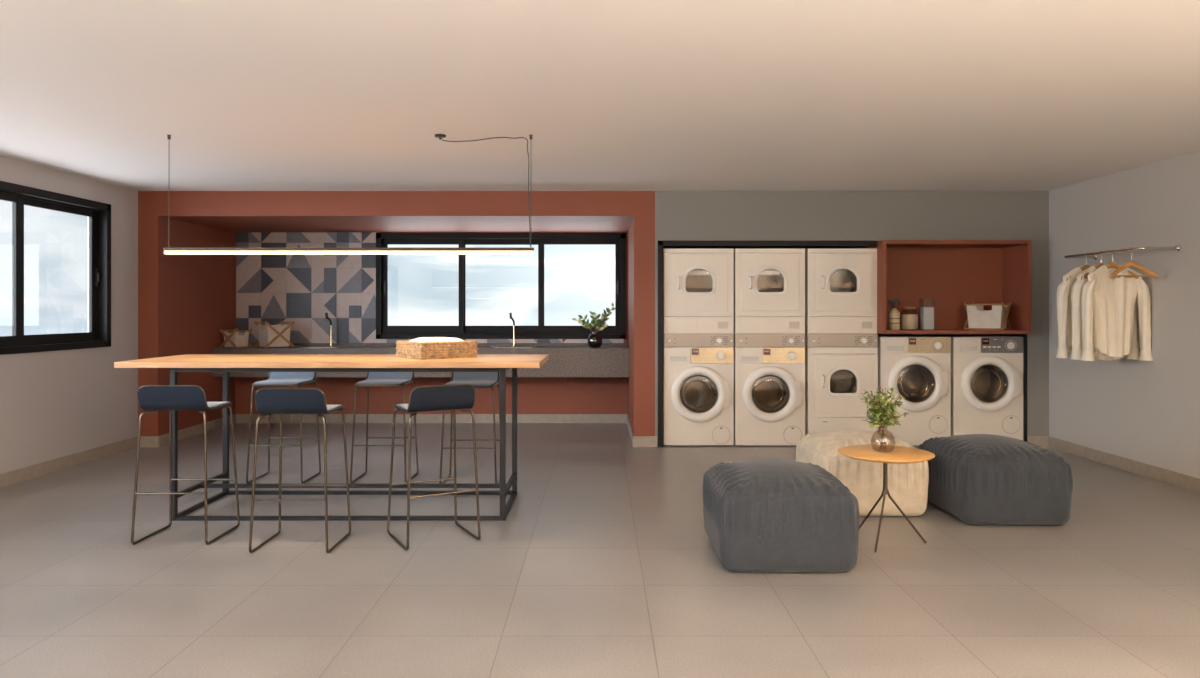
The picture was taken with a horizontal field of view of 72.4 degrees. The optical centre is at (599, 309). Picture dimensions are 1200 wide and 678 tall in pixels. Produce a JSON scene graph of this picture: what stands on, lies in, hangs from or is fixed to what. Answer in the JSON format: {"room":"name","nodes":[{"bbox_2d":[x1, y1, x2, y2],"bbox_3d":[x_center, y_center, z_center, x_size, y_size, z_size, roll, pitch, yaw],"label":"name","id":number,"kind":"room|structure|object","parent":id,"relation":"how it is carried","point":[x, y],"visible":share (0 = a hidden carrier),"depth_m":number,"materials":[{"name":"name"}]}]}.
{"room":"laundry","nodes":[
{"label":"laundry","id":0,"kind":"room"},
{"bbox_2d":[0,156,137,473],"bbox_3d":[-4.483,0.086,2.591,0.200,2.429,10.381,0,0,0],"label":"wall","id":1,"kind":"structure","parent":0,"point":[60,403],"depth_m":6.89,"materials":[{"name":"grey paint"}]},
{"bbox_2d":[0,181,110,354],"bbox_3d":[-4.442,-0.308,4.268,0.142,1.271,6.135,0,0,0],"label":"window","id":2,"kind":"structure","parent":1,"relation":"in","point":[99,213],"depth_m":6.77,"materials":[{"name":"black metal"}]},
{"bbox_2d":[0,436,137,487],"bbox_3d":[-4.377,1.248,2.591,0.012,0.103,10.379,0,0,0],"label":"baseboard","id":3,"kind":"structure","parent":1,"relation":"attached to","point":[9,478],"depth_m":6.69,"materials":[{"name":"stone"}]},
{"bbox_2d":[138,191,1048,446],"bbox_3d":[-0.162,0.086,8.704,8.843,2.429,1.846,0,0,0],"label":"wall","id":4,"kind":"structure","parent":0,"point":[185,300],"depth_m":7.78,"materials":[{"name":"red paint"}]},
{"bbox_2d":[140,414,656,446],"bbox_3d":[-1.913,1.248,8.598,4.913,0.103,1.658,0,0,0],"label":"baseboard","id":5,"kind":"structure","parent":4,"relation":"attached to","point":[145,441],"depth_m":9.42,"materials":[{"name":"stone"}]},
{"bbox_2d":[213,345,629,376],"bbox_3d":[-1.936,0.564,9.143,4.511,0.328,0.545,0,0,0],"label":"countertop","id":6,"kind":"structure","parent":4,"relation":"attached to","point":[563,361],"depth_m":8.87,"materials":[{"name":"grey stone"}]},
{"bbox_2d":[219,328,252,347],"bbox_3d":[-4.020,0.313,9.060,0.261,0.214,0.225,0,0,26],"label":"basket","id":7,"kind":"object","parent":6,"relation":"on","point":[237,338],"visible":1,"depth_m":9.00,"materials":[{"name":"brown wood"}]},
{"bbox_2d":[254,321,294,347],"bbox_3d":[-3.630,0.271,9.140,0.337,0.299,0.310,0,0,-44],"label":"basket","id":8,"kind":"object","parent":6,"relation":"on","point":[278,335],"visible":1,"depth_m":9.05,"materials":[{"name":"beige fabric"}]},
{"bbox_2d":[300,345,345,347],"bbox_3d":[-3.150,0.508,9.153,0.524,0.216,0.378,0,0,0],"label":"sink basin","id":9,"kind":"object","parent":6,"relation":"in","point":[301,346],"depth_m":9.32,"materials":[{"name":"silver metal"}]},
{"bbox_2d":[325,313,333,346],"bbox_3d":[-3.074,0.223,9.297,0.103,0.386,0.058,0,0,-44],"label":"faucet","id":10,"kind":"object","parent":6,"relation":"on","point":[326,314],"visible":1,"depth_m":9.31,"materials":[{"name":"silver metal"}]},
{"bbox_2d":[248,343,627,345],"bbox_3d":[-1.936,0.398,9.406,4.511,0.036,0.018,0,0,0],"label":"stone upstand","id":11,"kind":"object","parent":6,"relation":"on","point":[252,344],"visible":0.44,"depth_m":9.40,"materials":[{"name":"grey stone"}]},
{"bbox_2d":[509,313,516,346],"bbox_3d":[-0.994,0.223,9.297,0.103,0.386,0.058,0,0,-44],"label":"faucet","id":12,"kind":"object","parent":6,"relation":"on","point":[510,314],"visible":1,"depth_m":9.31,"materials":[{"name":"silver metal"}]},
{"bbox_2d":[491,345,536,347],"bbox_3d":[-0.980,0.508,9.153,0.524,0.216,0.378,0,0,0],"label":"sink basin","id":13,"kind":"object","parent":6,"relation":"in","point":[492,346],"depth_m":9.30,"materials":[{"name":"silver metal"}]},
{"bbox_2d":[587,331,602,347],"bbox_3d":[-0.055,0.327,9.020,0.166,0.178,0.166,0,0,0],"label":"glass vase","id":14,"kind":"object","parent":6,"relation":"on","point":[594,340],"visible":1,"depth_m":8.96,"materials":[{"name":"black glass"}]},
{"bbox_2d":[572,303,615,331],"bbox_3d":[-0.070,0.156,9.038,0.494,0.482,0.193,0,0,0],"label":"leafy branches","id":15,"kind":"object","parent":14,"relation":"in","point":[599,324],"visible":0.99,"depth_m":9.01,"materials":[{"name":"green plant"}]},
{"bbox_2d":[236,232,623,342],"bbox_3d":[-1.956,-0.255,9.422,4.452,1.273,0.008,0,0,0],"label":"tile backsplash","id":16,"kind":"structure","parent":4,"relation":"attached to","point":[273,289],"depth_m":9.42,"materials":[{"name":"tile"}]},
{"bbox_2d":[376,233,625,338],"bbox_3d":[-1.139,-0.276,9.486,2.873,1.218,0.142,0,0,0],"label":"window","id":17,"kind":"structure","parent":4,"relation":"in","point":[383,331],"depth_m":9.46,"materials":[{"name":"black metal"}]},
{"bbox_2d":[658,241,1026,446],"bbox_3d":[2.300,0.321,7.808,3.505,1.959,0.066,0,0,0],"label":"trim","id":18,"kind":"structure","parent":4,"relation":"attached to","point":[661,244],"depth_m":7.78,"materials":[{"name":"black metal"}]},
{"bbox_2d":[866,240,1030,333],"bbox_3d":[3.331,-0.214,7.895,1.388,0.876,0.490,0,0,0],"label":"shelf box","id":19,"kind":"object","parent":4,"relation":"attached to","point":[953,273],"visible":0.8,"depth_m":8.12,"materials":[{"name":"red wood"}]},
{"bbox_2d":[889,299,899,329],"bbox_3d":[2.825,0.040,7.860,0.108,0.300,0.103,0,0,0],"label":"spray bottle","id":20,"kind":"object","parent":19,"relation":"on","point":[894,314],"visible":1,"depth_m":7.82,"materials":[{"name":"beige plastic"}]},
{"bbox_2d":[901,306,917,328],"bbox_3d":[2.982,0.078,7.900,0.160,0.224,0.160,0,0,0],"label":"storage jar","id":21,"kind":"object","parent":19,"relation":"on","point":[908,321],"visible":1,"depth_m":7.84,"materials":[{"name":"beige ceramic"}]},
{"bbox_2d":[920,298,933,329],"bbox_3d":[3.134,0.040,7.860,0.112,0.300,0.100,0,0,0],"label":"clear container","id":22,"kind":"object","parent":19,"relation":"on","point":[926,313],"visible":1,"depth_m":7.82,"materials":[{"name":"white plastic"}]},
{"bbox_2d":[963,302,1011,329],"bbox_3d":[3.735,0.059,7.900,0.355,0.269,0.326,0,0,40],"label":"basket","id":23,"kind":"object","parent":19,"relation":"on","point":[978,318],"visible":1,"depth_m":7.81,"materials":[{"name":"white fabric"}]},
{"bbox_2d":[1028,436,1047,446],"bbox_3d":[4.152,1.248,7.775,0.191,0.103,0.012,0,0,0],"label":"baseboard","id":24,"kind":"structure","parent":4,"relation":"attached to","point":[1042,441],"depth_m":7.77,"materials":[{"name":"stone"}]},
{"bbox_2d":[0,423,1199,677],"bbox_3d":[-0.061,1.360,3.413,9.043,0.120,12.427,0,0,0],"label":"floor","id":25,"kind":"structure","parent":0,"point":[603,562],"depth_m":4.01,"materials":[{"name":"tile"}]},
{"bbox_2d":[131,385,239,544],"bbox_3d":[-2.374,0.857,4.722,0.424,0.883,0.419,0,0,0],"label":"bar stool","id":26,"kind":"object","parent":25,"relation":"on","point":[150,397],"visible":1,"depth_m":4.55,"materials":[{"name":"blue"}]},
{"bbox_2d":[246,372,320,483],"bbox_3d":[-2.430,0.857,6.320,0.424,0.883,0.419,0,0,0],"label":"bar stool","id":27,"kind":"object","parent":25,"relation":"on","point":[297,379],"visible":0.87,"depth_m":6.35,"materials":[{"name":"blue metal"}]},
{"bbox_2d":[249,388,350,552],"bbox_3d":[-1.657,0.857,4.564,0.424,0.883,0.419,0,0,0],"label":"bar stool","id":28,"kind":"object","parent":25,"relation":"on","point":[268,401],"visible":1,"depth_m":4.39,"materials":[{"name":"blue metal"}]},
{"bbox_2d":[114,354,548,520],"bbox_3d":[-1.665,0.808,5.440,2.596,0.983,0.880,0,0,0],"label":"bar table","id":29,"kind":"object","parent":25,"relation":"on","point":[225,363],"visible":0.98,"depth_m":5.07,"materials":[{"name":"brown wood"}]},
{"bbox_2d":[396,340,477,358],"bbox_3d":[-1.098,0.262,5.512,0.427,0.111,0.397,0,0,-37],"label":"woven basket","id":30,"kind":"object","parent":29,"relation":"on","point":[405,348],"visible":0.94,"depth_m":5.37,"materials":[{"name":"wicker"}]},
{"bbox_2d":[410,337,466,353],"bbox_3d":[-1.098,0.242,5.512,0.344,0.122,0.314,0,0,-37],"label":"folded towel","id":31,"kind":"object","parent":30,"relation":"in","point":[421,339],"visible":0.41,"depth_m":5.41,"materials":[{"name":"white fabric"}]},
{"bbox_2d":[350,372,418,482],"bbox_3d":[-1.655,0.857,6.320,0.424,0.883,0.419,0,0,0],"label":"bar stool","id":32,"kind":"object","parent":25,"relation":"on","point":[400,379],"visible":0.8,"depth_m":6.35,"materials":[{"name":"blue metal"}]},
{"bbox_2d":[387,384,480,549],"bbox_3d":[-0.954,0.857,4.688,0.424,0.883,0.419,0,0,-29],"label":"bar stool","id":33,"kind":"object","parent":25,"relation":"on","point":[443,397],"visible":1,"depth_m":4.57,"materials":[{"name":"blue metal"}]},
{"bbox_2d":[439,372,499,483],"bbox_3d":[-0.965,0.857,6.200,0.424,0.883,0.419,0,0,0],"label":"bar stool","id":34,"kind":"object","parent":25,"relation":"on","point":[476,379],"visible":0.57,"depth_m":6.31,"materials":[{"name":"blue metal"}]},
{"bbox_2d":[663,347,733,445],"bbox_3d":[0.940,0.828,8.095,0.665,0.944,0.657,0,0,0],"label":"washing machine","id":35,"kind":"object","parent":25,"relation":"on","point":[698,382],"visible":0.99,"depth_m":7.80,"materials":[{"name":"white metal"}]},
{"bbox_2d":[663,248,733,346],"bbox_3d":[0.940,-0.116,8.091,0.665,0.940,0.664,0,0,0],"label":"dryer","id":36,"kind":"object","parent":35,"relation":"on","point":[698,283],"visible":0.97,"depth_m":7.80,"materials":[{"name":"white metal"}]},
{"bbox_2d":[718,322,727,326],"bbox_3d":[1.170,0.143,7.802,0.095,0.061,0.004,0,0,0],"label":"vent grille","id":37,"kind":"object","parent":36,"relation":"attached to","point":[720,324],"depth_m":7.80,"materials":[{"name":"beige plastic"}]},
{"bbox_2d":[734,347,804,445],"bbox_3d":[1.620,0.828,8.095,0.665,0.944,0.657,0,0,0],"label":"washing machine","id":38,"kind":"object","parent":25,"relation":"on","point":[769,382],"visible":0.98,"depth_m":7.80,"materials":[{"name":"white metal"}]},
{"bbox_2d":[733,248,804,346],"bbox_3d":[1.620,-0.116,8.091,0.665,0.940,0.664,0,0,0],"label":"dryer","id":39,"kind":"object","parent":38,"relation":"on","point":[769,283],"visible":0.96,"depth_m":7.80,"materials":[{"name":"white metal"}]},
{"bbox_2d":[789,322,798,326],"bbox_3d":[1.850,0.143,7.802,0.095,0.061,0.004,0,0,0],"label":"vent grille","id":40,"kind":"object","parent":39,"relation":"attached to","point":[791,324],"depth_m":7.80,"materials":[{"name":"beige plastic"}]},
{"bbox_2d":[703,459,858,571],"bbox_3d":[0.934,1.052,4.370,0.702,0.493,0.756,0,0,0],"label":"pouf","id":41,"kind":"object","parent":25,"relation":"on","point":[761,515],"visible":1,"depth_m":4.01,"materials":[{"name":"grey fabric"}]},
{"bbox_2d":[805,347,877,435],"bbox_3d":[2.312,0.828,8.091,0.665,0.944,0.664,0,0,0],"label":"dryer","id":42,"kind":"object","parent":25,"relation":"on","point":[834,376],"visible":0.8,"depth_m":7.80,"materials":[{"name":"white metal"}]},
{"bbox_2d":[805,248,877,346],"bbox_3d":[2.312,-0.116,8.091,0.665,0.940,0.664,0,0,0],"label":"dryer","id":43,"kind":"object","parent":42,"relation":"on","point":[840,283],"visible":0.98,"depth_m":7.80,"materials":[{"name":"white metal"}]},
{"bbox_2d":[862,322,871,326],"bbox_3d":[2.542,0.143,7.802,0.095,0.061,0.004,0,0,0],"label":"vent grille","id":44,"kind":"object","parent":43,"relation":"attached to","point":[864,324],"depth_m":7.80,"materials":[{"name":"beige plastic"}]},
{"bbox_2d":[796,430,928,515],"bbox_3d":[1.722,1.052,5.470,0.688,0.493,0.755,0,0,0],"label":"pouf","id":45,"kind":"object","parent":25,"relation":"on","point":[907,483],"visible":0.6,"depth_m":5.10,"materials":[{"name":"beige fabric"}]},
{"bbox_2d":[837,445,934,552],"bbox_3d":[1.590,1.045,4.569,0.514,0.506,0.514,0,0,0],"label":"round side table","id":46,"kind":"object","parent":25,"relation":"on","point":[899,454],"visible":0.97,"depth_m":4.55,"materials":[{"name":"brown wood"}]},
{"bbox_2d":[871,426,894,451],"bbox_3d":[1.588,0.720,4.600,0.132,0.143,0.132,0,0,0],"label":"glass vase","id":47,"kind":"object","parent":46,"relation":"on","point":[887,426],"visible":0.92,"depth_m":4.59,"materials":[{"name":"clear glass"}]},
{"bbox_2d":[857,386,907,449],"bbox_3d":[1.584,0.604,4.600,0.273,0.353,0.270,0,0,41],"label":"leafy branches","id":48,"kind":"object","parent":47,"relation":"in","point":[883,412],"visible":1,"depth_m":4.56,"materials":[{"name":"green plant"}]},
{"bbox_2d":[878,335,950,444],"bbox_3d":[3.004,0.778,8.095,0.665,1.043,0.657,0,0,0],"label":"washing machine","id":49,"kind":"object","parent":25,"relation":"on","point":[918,367],"visible":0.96,"depth_m":7.80,"materials":[{"name":"white metal"}]},
{"bbox_2d":[931,335,1023,439],"bbox_3d":[3.699,0.778,8.095,0.665,1.043,0.657,0,0,0],"label":"washing machine","id":50,"kind":"object","parent":25,"relation":"on","point":[987,370],"visible":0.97,"depth_m":7.80,"materials":[{"name":"white metal"}]},
{"bbox_2d":[918,434,1072,524],"bbox_3d":[2.502,1.052,5.270,0.678,0.493,0.797,0,0,0],"label":"pouf","id":51,"kind":"object","parent":25,"relation":"on","point":[976,479],"visible":0.94,"depth_m":4.89,"materials":[{"name":"grey fabric"}]},
{"bbox_2d":[0,0,1199,190],"bbox_3d":[-0.061,-1.204,3.413,9.043,0.150,12.427,0,0,0],"label":"ceiling","id":52,"kind":"structure","parent":0,"point":[249,95],"depth_m":4.18,"materials":[{"name":"white paint"}]},
{"bbox_2d":[164,134,533,253],"bbox_3d":[-1.618,-0.746,5.290,2.384,0.767,0.072,0,0,0],"label":"pendant lamp","id":53,"kind":"object","parent":52,"relation":"hanging from","point":[440,136],"visible":1,"depth_m":5.28,"materials":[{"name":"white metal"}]},
{"bbox_2d":[164,251,533,253],"bbox_3d":[-1.618,-0.372,5.290,2.378,0.020,0.022,0,0,0],"label":"diffuser","id":54,"kind":"object","parent":53,"relation":"attached to","point":[165,252],"depth_m":5.28,"materials":[{"name":"beige"}]},
{"bbox_2d":[1049,151,1199,478],"bbox_3d":[4.360,0.086,3.091,0.200,2.429,11.381,0,0,0],"label":"wall","id":55,"kind":"structure","parent":0,"point":[1148,412],"depth_m":6.44,"materials":[{"name":"grey paint"}]},
{"bbox_2d":[1064,245,1180,259],"bbox_3d":[4.117,-0.455,6.540,0.286,0.052,1.052,0,0,0],"label":"rail","id":56,"kind":"object","parent":55,"relation":"attached to","point":[1177,248],"visible":1,"depth_m":6.29,"materials":[{"name":"silver metal"}]},
{"bbox_2d":[1066,252,1090,280],"bbox_3d":[3.985,-0.353,6.703,0.366,0.238,0.050,0,0,0],"label":"clothes hanger","id":57,"kind":"object","parent":56,"relation":"hanging from","point":[1084,267],"visible":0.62,"depth_m":6.71,"materials":[{"name":"brown wood"}]},
{"bbox_2d":[1056,267,1124,357],"bbox_3d":[4.003,0.013,6.709,0.553,0.764,0.167,0,0,0],"label":"shirt","id":58,"kind":"object","parent":57,"relation":"hanging from","point":[1064,290],"visible":0.28,"depth_m":6.67,"materials":[{"name":"white fabric"}]},
{"bbox_2d":[1081,252,1104,279],"bbox_3d":[3.986,-0.353,6.503,0.366,0.238,0.050,0,0,-3],"label":"clothes hanger","id":59,"kind":"object","parent":56,"relation":"hanging from","point":[1099,264],"visible":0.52,"depth_m":6.51,"materials":[{"name":"brown wood"}]},
{"bbox_2d":[1070,266,1139,359],"bbox_3d":[4.003,0.013,6.508,0.553,0.764,0.166,0,0,0],"label":"shirt","id":60,"kind":"object","parent":59,"relation":"hanging from","point":[1076,308],"visible":0.31,"depth_m":6.46,"materials":[{"name":"white fabric"}]},
{"bbox_2d":[1106,249,1138,278],"bbox_3d":[3.984,-0.353,6.359,0.366,0.238,0.050,0,0,3],"label":"clothes hanger","id":61,"kind":"object","parent":56,"relation":"hanging from","point":[1112,264],"visible":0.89,"depth_m":6.37,"materials":[{"name":"brown wood"}]},
{"bbox_2d":[1081,265,1152,360],"bbox_3d":[4.003,0.013,6.362,0.553,0.764,0.161,0,0,0],"label":"shirt","id":62,"kind":"object","parent":61,"relation":"hanging from","point":[1107,304],"visible":0.99,"depth_m":6.33,"materials":[{"name":"white fabric"}]},
{"bbox_2d":[1110,247,1158,278],"bbox_3d":[3.986,-0.353,6.129,0.366,0.238,0.050,0,0,-2],"label":"clothes hanger","id":63,"kind":"object","parent":56,"relation":"hanging from","point":[1131,262],"visible":1,"depth_m":6.13,"materials":[{"name":"brown wood"}]},
{"bbox_2d":[1048,436,1199,492],"bbox_3d":[4.254,1.248,2.591,0.012,0.103,10.379,0,0,0],"label":"baseboard","id":64,"kind":"structure","parent":55,"relation":"attached to","point":[1170,477],"depth_m":6.58,"materials":[{"name":"stone"}]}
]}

